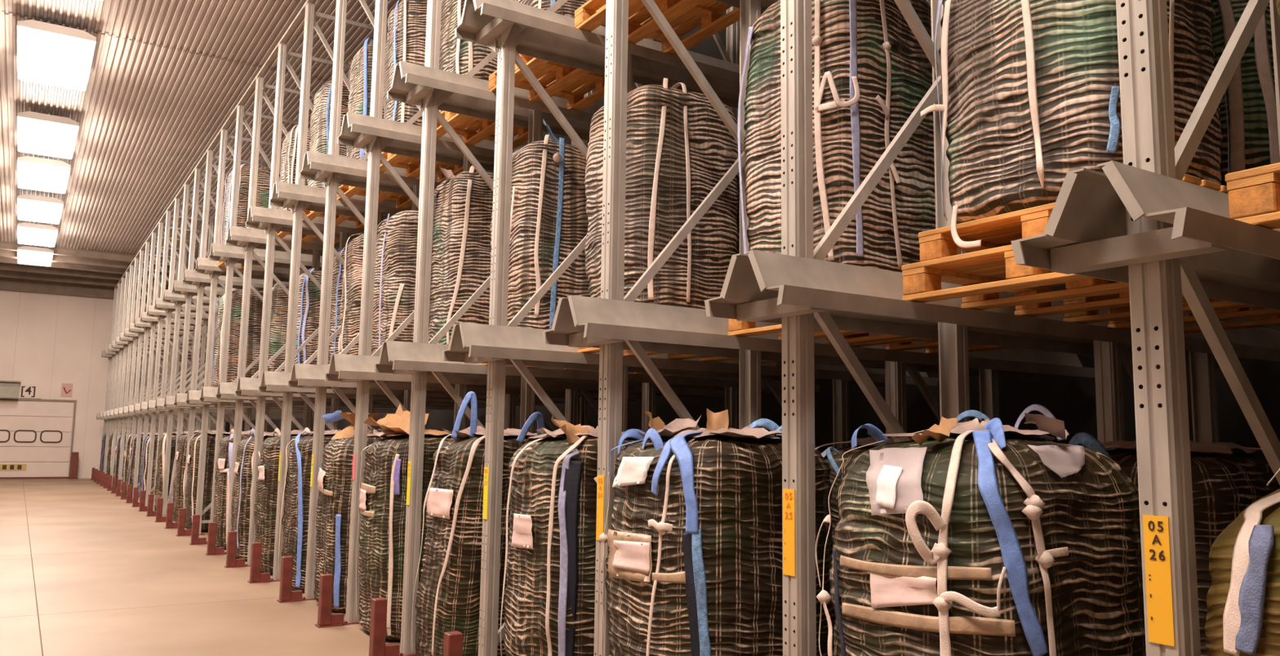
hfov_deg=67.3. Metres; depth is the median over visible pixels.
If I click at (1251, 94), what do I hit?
sack
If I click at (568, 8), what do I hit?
sack
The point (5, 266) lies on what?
roof beam
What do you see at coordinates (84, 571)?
floor
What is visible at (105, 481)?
guard
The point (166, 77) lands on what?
ceiling
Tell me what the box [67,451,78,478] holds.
bollard
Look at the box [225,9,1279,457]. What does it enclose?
wall
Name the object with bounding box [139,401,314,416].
rail
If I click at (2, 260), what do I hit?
roof beam
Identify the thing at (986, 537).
sack
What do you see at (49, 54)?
ceiling lamp
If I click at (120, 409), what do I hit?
rail
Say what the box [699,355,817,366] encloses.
wooden pallet
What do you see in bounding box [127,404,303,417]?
rail
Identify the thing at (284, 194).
rail
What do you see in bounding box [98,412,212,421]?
rail
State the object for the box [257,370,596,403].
rail
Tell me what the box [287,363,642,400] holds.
rail
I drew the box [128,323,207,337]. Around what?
rail
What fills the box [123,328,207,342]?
rail
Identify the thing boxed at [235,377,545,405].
rail
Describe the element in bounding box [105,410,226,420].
rail
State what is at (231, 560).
guard
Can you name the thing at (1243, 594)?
sack
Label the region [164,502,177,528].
guard
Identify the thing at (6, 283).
roof beam
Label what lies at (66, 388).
safety sign
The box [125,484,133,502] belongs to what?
guard
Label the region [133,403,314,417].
rail
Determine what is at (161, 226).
frame
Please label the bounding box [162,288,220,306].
rail
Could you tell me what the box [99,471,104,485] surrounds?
guard
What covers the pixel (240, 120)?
frame
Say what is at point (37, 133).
ceiling lamp
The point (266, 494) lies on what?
sack
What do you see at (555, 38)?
rail
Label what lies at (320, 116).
sack
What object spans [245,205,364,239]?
rail
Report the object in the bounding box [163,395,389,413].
rail
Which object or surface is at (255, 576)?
guard
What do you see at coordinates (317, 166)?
rail
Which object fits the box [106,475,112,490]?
guard
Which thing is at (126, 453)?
sack
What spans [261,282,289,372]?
sack
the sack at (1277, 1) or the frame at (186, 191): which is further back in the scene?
the frame at (186, 191)
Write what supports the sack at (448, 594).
on the floor
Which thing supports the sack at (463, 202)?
on the wooden pallet
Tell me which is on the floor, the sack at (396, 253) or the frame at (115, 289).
the frame at (115, 289)
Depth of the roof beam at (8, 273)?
33.06 m
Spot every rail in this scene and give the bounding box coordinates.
[96,413,226,422]
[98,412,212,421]
[101,350,205,362]
[102,411,227,421]
[104,346,205,359]
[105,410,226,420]
[107,343,205,356]
[109,408,255,420]
[111,340,206,353]
[113,408,255,419]
[114,0,313,288]
[115,336,206,349]
[117,407,276,419]
[119,332,206,346]
[122,405,280,418]
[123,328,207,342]
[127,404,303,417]
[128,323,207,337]
[133,317,208,332]
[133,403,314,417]
[139,311,208,326]
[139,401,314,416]
[146,305,208,320]
[146,400,314,414]
[154,297,218,314]
[154,397,330,413]
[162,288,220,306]
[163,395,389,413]
[171,280,263,297]
[173,392,395,412]
[182,269,288,291]
[185,390,439,411]
[194,257,304,281]
[199,386,471,409]
[208,242,322,270]
[215,382,505,408]
[225,225,351,255]
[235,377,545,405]
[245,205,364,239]
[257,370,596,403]
[269,181,434,220]
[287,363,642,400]
[299,150,440,194]
[324,353,724,397]
[337,111,523,171]
[373,340,820,392]
[386,60,601,140]
[442,322,937,386]
[454,0,739,108]
[542,294,1094,380]
[704,249,1279,368]
[714,0,931,15]
[1011,160,1279,310]
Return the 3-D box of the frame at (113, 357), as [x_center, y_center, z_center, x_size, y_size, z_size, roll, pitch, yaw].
[-17.190,1.808,32.203,1.050,6.599,0.180,5,-8,-32]
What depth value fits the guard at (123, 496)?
23.20 m
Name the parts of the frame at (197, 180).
post, post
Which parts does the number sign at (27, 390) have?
sign plate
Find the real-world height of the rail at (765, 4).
0.326 m
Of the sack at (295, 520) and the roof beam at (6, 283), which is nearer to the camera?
the sack at (295, 520)
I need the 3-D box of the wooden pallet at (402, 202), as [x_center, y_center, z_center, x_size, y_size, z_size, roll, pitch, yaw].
[-2.872,-1.558,10.857,0.800,0.144,1.060,5,-8,-32]
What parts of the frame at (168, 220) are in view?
post, post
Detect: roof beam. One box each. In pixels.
[0,241,195,268]
[0,248,194,272]
[0,257,175,279]
[0,262,174,284]
[0,269,168,289]
[0,276,160,301]
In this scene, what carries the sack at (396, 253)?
on the wooden pallet
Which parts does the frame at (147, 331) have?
post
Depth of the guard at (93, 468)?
32.56 m
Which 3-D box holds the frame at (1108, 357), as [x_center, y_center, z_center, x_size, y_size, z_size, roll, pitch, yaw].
[2.731,-1.097,5.222,1.050,6.599,0.180,5,-8,-32]
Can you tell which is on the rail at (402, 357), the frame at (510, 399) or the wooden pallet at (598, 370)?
the wooden pallet at (598, 370)
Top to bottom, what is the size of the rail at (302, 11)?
0.038 m
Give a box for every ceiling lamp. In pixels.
[17,19,96,90]
[17,111,79,159]
[17,155,71,193]
[17,193,63,223]
[17,222,57,246]
[17,244,53,266]
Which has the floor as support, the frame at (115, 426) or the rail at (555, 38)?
the frame at (115, 426)
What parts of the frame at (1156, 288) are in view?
post, label plate, post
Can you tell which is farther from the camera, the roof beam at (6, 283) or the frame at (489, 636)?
the roof beam at (6, 283)
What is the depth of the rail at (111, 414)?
28.13 m
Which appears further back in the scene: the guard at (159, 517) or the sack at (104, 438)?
the sack at (104, 438)
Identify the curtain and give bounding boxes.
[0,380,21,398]
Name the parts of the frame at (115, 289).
post, post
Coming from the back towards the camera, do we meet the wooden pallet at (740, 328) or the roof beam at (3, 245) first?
the roof beam at (3, 245)
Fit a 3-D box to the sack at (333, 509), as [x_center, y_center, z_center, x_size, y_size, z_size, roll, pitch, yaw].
[-2.552,1.692,9.100,0.936,1.815,0.928,5,-8,-32]
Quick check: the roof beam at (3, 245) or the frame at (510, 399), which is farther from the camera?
the roof beam at (3, 245)
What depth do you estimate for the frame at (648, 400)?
8.82 m
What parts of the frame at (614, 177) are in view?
label plate, post, post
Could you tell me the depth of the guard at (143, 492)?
19.69 m
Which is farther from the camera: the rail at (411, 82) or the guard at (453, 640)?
the rail at (411, 82)
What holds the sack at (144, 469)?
on the floor
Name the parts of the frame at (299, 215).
plate, label plate, post, post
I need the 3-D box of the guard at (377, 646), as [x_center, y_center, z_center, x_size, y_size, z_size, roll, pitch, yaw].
[-1.827,2.144,6.871,0.210,0.420,0.120,5,-8,-32]
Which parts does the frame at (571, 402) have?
post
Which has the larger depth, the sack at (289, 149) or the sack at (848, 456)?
the sack at (289, 149)
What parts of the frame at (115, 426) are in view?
post, post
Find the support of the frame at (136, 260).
on the floor
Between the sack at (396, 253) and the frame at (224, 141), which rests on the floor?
the frame at (224, 141)
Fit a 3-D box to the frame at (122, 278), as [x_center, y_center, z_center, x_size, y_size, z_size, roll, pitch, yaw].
[-16.433,1.680,31.032,1.050,6.599,0.180,5,-8,-32]
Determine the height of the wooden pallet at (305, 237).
0.144 m
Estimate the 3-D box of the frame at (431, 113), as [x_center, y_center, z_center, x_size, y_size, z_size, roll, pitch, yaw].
[-1.282,-0.870,7.624,1.050,6.599,0.180,5,-8,-32]
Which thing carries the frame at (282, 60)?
on the floor
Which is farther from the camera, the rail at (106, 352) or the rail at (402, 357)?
the rail at (106, 352)
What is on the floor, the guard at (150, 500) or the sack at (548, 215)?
the guard at (150, 500)
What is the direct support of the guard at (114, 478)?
on the floor
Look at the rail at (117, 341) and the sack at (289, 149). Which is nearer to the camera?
the sack at (289, 149)
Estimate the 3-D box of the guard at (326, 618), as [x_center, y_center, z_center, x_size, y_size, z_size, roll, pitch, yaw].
[-2.584,2.272,8.041,0.210,0.420,0.120,5,-8,-32]
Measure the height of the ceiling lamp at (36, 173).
0.400 m
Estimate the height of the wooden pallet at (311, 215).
0.144 m
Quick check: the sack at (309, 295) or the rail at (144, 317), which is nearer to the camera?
the sack at (309, 295)
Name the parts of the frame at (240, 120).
post, post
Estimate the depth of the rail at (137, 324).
23.89 m
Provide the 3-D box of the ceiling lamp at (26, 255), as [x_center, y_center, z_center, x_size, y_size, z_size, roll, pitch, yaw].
[-18.545,-2.257,29.496,0.920,0.400,1.900,5,-8,-32]
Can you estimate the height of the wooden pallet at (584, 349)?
0.144 m
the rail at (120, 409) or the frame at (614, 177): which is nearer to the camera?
the frame at (614, 177)
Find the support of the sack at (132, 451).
on the floor
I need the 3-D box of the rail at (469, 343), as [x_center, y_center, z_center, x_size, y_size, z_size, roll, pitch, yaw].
[0.603,0.238,7.049,4.129,0.226,0.472,5,-8,-32]
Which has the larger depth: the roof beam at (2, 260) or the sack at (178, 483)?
the roof beam at (2, 260)
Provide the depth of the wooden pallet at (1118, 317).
4.29 m
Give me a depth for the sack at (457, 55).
8.26 m
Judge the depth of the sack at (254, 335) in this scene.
14.88 m
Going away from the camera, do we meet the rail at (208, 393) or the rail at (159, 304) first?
the rail at (208, 393)
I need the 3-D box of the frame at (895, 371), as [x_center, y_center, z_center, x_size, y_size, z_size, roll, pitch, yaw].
[1.973,-0.970,6.392,1.050,6.599,0.180,5,-8,-32]
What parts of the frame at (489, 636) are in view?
label plate, post, post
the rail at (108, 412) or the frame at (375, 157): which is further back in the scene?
the rail at (108, 412)
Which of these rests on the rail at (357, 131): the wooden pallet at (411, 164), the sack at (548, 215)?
the wooden pallet at (411, 164)
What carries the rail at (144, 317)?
attached to the frame at (161, 226)
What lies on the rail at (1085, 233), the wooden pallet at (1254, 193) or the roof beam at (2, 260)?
the wooden pallet at (1254, 193)
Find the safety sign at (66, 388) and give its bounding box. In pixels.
[60,382,72,396]
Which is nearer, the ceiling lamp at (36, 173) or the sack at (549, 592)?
the sack at (549, 592)
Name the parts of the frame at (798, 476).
label plate, post, post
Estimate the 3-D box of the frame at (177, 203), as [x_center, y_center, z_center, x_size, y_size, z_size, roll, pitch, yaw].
[-9.615,0.532,20.498,1.050,6.599,0.180,5,-8,-32]
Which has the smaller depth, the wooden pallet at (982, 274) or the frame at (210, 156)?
the wooden pallet at (982, 274)
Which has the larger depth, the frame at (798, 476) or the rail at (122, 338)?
the rail at (122, 338)
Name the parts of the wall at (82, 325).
wall panel, wall panel, wall panel, wall panel, wall panel, wall panel, wall panel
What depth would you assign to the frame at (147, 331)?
23.78 m
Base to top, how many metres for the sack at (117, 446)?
1.607 m
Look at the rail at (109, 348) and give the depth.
30.92 m
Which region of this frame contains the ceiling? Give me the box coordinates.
[0,0,401,260]
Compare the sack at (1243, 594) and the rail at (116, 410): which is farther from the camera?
the rail at (116, 410)
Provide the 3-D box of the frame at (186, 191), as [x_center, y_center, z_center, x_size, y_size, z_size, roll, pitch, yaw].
[-8.858,0.405,19.328,1.050,6.599,0.180,5,-8,-32]
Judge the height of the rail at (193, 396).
0.226 m
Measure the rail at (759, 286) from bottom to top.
0.226 m
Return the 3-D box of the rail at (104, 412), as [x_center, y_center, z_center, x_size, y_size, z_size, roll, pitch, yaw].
[-15.305,2.916,31.628,4.129,0.226,0.472,5,-8,-32]
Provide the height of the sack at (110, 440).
1.667 m
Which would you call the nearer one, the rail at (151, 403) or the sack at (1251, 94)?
the sack at (1251, 94)
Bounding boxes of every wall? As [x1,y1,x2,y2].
[0,289,225,478]
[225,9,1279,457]
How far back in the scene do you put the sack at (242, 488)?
12.16 m
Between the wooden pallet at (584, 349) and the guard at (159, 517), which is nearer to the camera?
the wooden pallet at (584, 349)
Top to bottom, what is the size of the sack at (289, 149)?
1.368 m
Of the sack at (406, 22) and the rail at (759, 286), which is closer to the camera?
the rail at (759, 286)
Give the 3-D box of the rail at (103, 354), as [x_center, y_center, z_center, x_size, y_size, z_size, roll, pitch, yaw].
[-16.791,1.091,34.214,4.129,0.326,0.472,5,-8,-32]
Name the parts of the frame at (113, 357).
post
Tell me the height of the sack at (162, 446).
1.657 m
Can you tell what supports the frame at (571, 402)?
on the floor
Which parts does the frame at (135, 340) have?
post, post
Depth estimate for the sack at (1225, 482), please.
3.39 m
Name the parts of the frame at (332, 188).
plate, label plate, post, post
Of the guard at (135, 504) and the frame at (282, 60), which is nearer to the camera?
the frame at (282, 60)
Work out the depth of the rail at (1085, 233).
2.55 m
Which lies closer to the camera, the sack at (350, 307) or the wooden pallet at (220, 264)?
the sack at (350, 307)
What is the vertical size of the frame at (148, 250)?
6.599 m
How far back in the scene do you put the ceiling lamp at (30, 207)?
22.73 m
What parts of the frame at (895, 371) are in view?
post, post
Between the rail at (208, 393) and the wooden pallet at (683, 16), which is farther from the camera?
the rail at (208, 393)
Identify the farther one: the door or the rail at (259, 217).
the door
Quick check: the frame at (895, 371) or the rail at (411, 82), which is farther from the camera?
the rail at (411, 82)
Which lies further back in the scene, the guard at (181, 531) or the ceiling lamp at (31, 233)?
the ceiling lamp at (31, 233)
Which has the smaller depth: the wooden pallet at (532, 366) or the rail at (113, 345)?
the wooden pallet at (532, 366)
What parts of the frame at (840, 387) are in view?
post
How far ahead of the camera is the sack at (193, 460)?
15.65 m
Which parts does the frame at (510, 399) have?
post, post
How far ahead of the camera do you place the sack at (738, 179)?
6.48 m
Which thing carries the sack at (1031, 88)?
on the wooden pallet at (998, 230)
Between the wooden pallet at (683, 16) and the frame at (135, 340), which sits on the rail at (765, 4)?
the wooden pallet at (683, 16)
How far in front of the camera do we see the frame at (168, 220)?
21.59 m
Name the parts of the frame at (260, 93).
post, post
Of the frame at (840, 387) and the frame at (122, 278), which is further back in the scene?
the frame at (122, 278)
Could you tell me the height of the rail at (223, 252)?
0.326 m
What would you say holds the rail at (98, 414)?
attached to the frame at (115, 289)
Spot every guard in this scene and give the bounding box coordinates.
[90,467,95,479]
[93,468,97,481]
[96,470,101,484]
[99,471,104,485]
[102,473,108,488]
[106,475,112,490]
[111,476,116,493]
[115,479,121,496]
[120,481,126,499]
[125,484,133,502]
[131,486,139,506]
[137,489,147,511]
[146,493,156,515]
[154,497,166,521]
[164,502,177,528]
[175,507,191,536]
[189,514,206,544]
[204,521,223,555]
[224,530,244,567]
[247,542,270,582]
[276,555,302,602]
[315,573,344,627]
[368,597,399,655]
[443,631,463,655]
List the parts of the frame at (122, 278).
post, post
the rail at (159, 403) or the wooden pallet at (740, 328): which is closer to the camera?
the wooden pallet at (740, 328)
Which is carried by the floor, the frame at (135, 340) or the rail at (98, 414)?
the frame at (135, 340)
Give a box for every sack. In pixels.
[99,430,117,471]
[105,431,131,478]
[113,432,137,488]
[121,431,148,493]
[126,432,158,497]
[137,432,166,500]
[154,430,187,511]
[171,429,214,522]
[183,430,231,531]
[212,288,263,386]
[213,428,268,548]
[221,164,279,244]
[231,427,278,559]
[253,427,313,573]
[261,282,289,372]
[277,426,341,591]
[278,124,311,211]
[294,267,321,364]
[306,80,349,187]
[313,409,396,612]
[328,246,345,364]
[338,233,372,355]
[346,36,384,160]
[355,404,460,640]
[371,209,430,355]
[382,0,439,125]
[412,391,544,655]
[427,164,493,344]
[439,0,497,112]
[489,118,590,328]
[500,414,648,655]
[516,0,605,26]
[584,77,739,309]
[599,408,835,655]
[736,172,739,253]
[737,0,935,272]
[814,435,912,536]
[815,404,1146,655]
[920,0,1229,248]
[1068,431,1279,655]
[1107,0,1279,283]
[1204,467,1279,655]
[1276,0,1279,17]
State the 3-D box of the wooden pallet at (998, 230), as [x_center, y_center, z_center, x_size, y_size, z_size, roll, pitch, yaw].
[1.740,-0.331,3.636,0.800,0.144,1.060,5,-8,-32]
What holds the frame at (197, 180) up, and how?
on the floor
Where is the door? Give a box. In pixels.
[0,398,76,479]
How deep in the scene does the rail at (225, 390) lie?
13.16 m
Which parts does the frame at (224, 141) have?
post, post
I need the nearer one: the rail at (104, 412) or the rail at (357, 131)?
the rail at (357, 131)
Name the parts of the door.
pane, pane, panel, panel, panel, panel, panel, pane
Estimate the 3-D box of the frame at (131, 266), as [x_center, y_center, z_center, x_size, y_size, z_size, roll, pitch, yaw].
[-14.918,1.425,28.691,1.050,6.599,0.180,5,-8,-32]
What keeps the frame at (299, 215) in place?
on the floor
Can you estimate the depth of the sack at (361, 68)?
10.62 m
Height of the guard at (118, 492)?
0.420 m
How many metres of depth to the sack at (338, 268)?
11.68 m
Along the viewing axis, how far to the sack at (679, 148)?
5.70 m
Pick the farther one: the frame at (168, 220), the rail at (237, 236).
the frame at (168, 220)
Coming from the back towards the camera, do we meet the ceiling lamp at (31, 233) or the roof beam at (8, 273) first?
the roof beam at (8, 273)
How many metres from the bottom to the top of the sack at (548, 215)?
1.617 m
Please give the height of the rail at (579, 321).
0.226 m
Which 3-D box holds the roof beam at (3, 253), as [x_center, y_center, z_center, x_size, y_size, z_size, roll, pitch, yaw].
[-17.696,-2.152,30.752,10.310,0.270,0.180,5,-8,-32]
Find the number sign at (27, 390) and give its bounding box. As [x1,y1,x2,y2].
[19,383,41,399]
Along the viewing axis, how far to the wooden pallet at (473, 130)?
8.67 m
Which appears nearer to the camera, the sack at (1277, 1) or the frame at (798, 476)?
the sack at (1277, 1)
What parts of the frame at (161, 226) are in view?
post, post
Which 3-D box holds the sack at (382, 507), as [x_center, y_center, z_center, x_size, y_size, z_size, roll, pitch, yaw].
[-1.807,1.546,7.943,0.933,1.855,0.914,5,-8,-32]
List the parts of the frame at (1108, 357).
post, post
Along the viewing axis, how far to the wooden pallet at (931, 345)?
5.54 m
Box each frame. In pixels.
[102,282,147,479]
[102,288,146,436]
[108,277,154,448]
[110,271,161,480]
[114,264,167,467]
[115,257,169,490]
[122,249,179,481]
[125,240,187,495]
[131,231,190,498]
[137,222,201,502]
[145,210,214,506]
[152,197,225,511]
[162,183,226,515]
[171,167,235,521]
[182,149,266,507]
[195,128,284,534]
[205,104,298,543]
[223,75,320,554]
[244,42,352,566]
[269,1,387,581]
[301,0,419,599]
[342,0,475,624]
[399,0,542,655]
[478,0,633,655]
[504,88,593,431]
[564,82,641,425]
[593,0,761,655]
[641,6,738,439]
[761,374,848,453]
[780,0,969,655]
[884,0,999,436]
[1093,282,1219,449]
[1115,0,1279,655]
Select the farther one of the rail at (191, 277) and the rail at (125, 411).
the rail at (125, 411)
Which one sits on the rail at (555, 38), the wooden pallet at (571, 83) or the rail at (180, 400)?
the wooden pallet at (571, 83)
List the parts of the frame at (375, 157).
plate, label plate, post, post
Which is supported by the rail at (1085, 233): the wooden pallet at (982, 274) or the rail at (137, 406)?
the wooden pallet at (982, 274)
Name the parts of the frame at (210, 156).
post, post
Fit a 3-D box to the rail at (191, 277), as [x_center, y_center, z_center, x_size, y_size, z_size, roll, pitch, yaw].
[-6.185,-0.695,17.828,4.129,0.326,0.472,5,-8,-32]
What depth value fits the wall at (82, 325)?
33.91 m
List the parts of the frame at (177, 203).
post, post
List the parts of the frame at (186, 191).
post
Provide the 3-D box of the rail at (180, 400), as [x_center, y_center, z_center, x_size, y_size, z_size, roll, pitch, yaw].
[-6.215,1.386,17.582,4.129,0.226,0.472,5,-8,-32]
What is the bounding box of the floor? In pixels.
[0,478,400,655]
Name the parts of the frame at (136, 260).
post, post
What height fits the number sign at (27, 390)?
0.540 m
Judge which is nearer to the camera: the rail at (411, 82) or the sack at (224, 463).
the rail at (411, 82)
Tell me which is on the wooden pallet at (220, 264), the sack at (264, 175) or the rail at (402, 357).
the sack at (264, 175)
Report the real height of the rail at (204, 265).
0.326 m
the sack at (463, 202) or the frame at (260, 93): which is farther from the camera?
the frame at (260, 93)
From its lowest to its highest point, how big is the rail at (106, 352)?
0.326 m
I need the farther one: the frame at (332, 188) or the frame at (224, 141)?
the frame at (224, 141)
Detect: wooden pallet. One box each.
[217,261,276,271]
[275,231,339,244]
[302,209,364,229]
[336,184,412,208]
[379,151,462,182]
[435,110,543,149]
[482,363,582,370]
[488,53,604,111]
[574,0,739,55]
[577,346,709,359]
[598,369,684,376]
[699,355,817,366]
[728,318,912,344]
[848,332,1014,353]
[902,244,1185,316]
[918,173,1229,261]
[1063,292,1279,333]
[1224,162,1279,229]
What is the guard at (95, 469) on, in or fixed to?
on the floor
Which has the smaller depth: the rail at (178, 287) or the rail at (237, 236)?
the rail at (237, 236)
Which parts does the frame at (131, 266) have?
post, post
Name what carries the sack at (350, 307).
on the wooden pallet
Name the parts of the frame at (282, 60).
post, post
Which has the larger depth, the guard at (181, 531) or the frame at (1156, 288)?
the guard at (181, 531)
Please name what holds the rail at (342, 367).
attached to the frame at (375, 157)
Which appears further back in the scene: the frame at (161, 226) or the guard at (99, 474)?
the guard at (99, 474)
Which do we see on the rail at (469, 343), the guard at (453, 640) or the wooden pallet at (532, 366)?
the wooden pallet at (532, 366)
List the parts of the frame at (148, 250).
post, post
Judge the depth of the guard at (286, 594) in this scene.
9.16 m
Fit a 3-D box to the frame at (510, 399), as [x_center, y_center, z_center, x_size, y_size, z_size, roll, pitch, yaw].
[-1.057,-0.460,11.074,1.050,6.599,0.180,5,-8,-32]
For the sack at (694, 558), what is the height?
1.718 m
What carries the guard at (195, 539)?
on the floor
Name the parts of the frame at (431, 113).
plate, label plate, post, post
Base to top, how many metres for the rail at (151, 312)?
0.326 m
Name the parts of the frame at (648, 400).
post, post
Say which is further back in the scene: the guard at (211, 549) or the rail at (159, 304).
the rail at (159, 304)
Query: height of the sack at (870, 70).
1.636 m

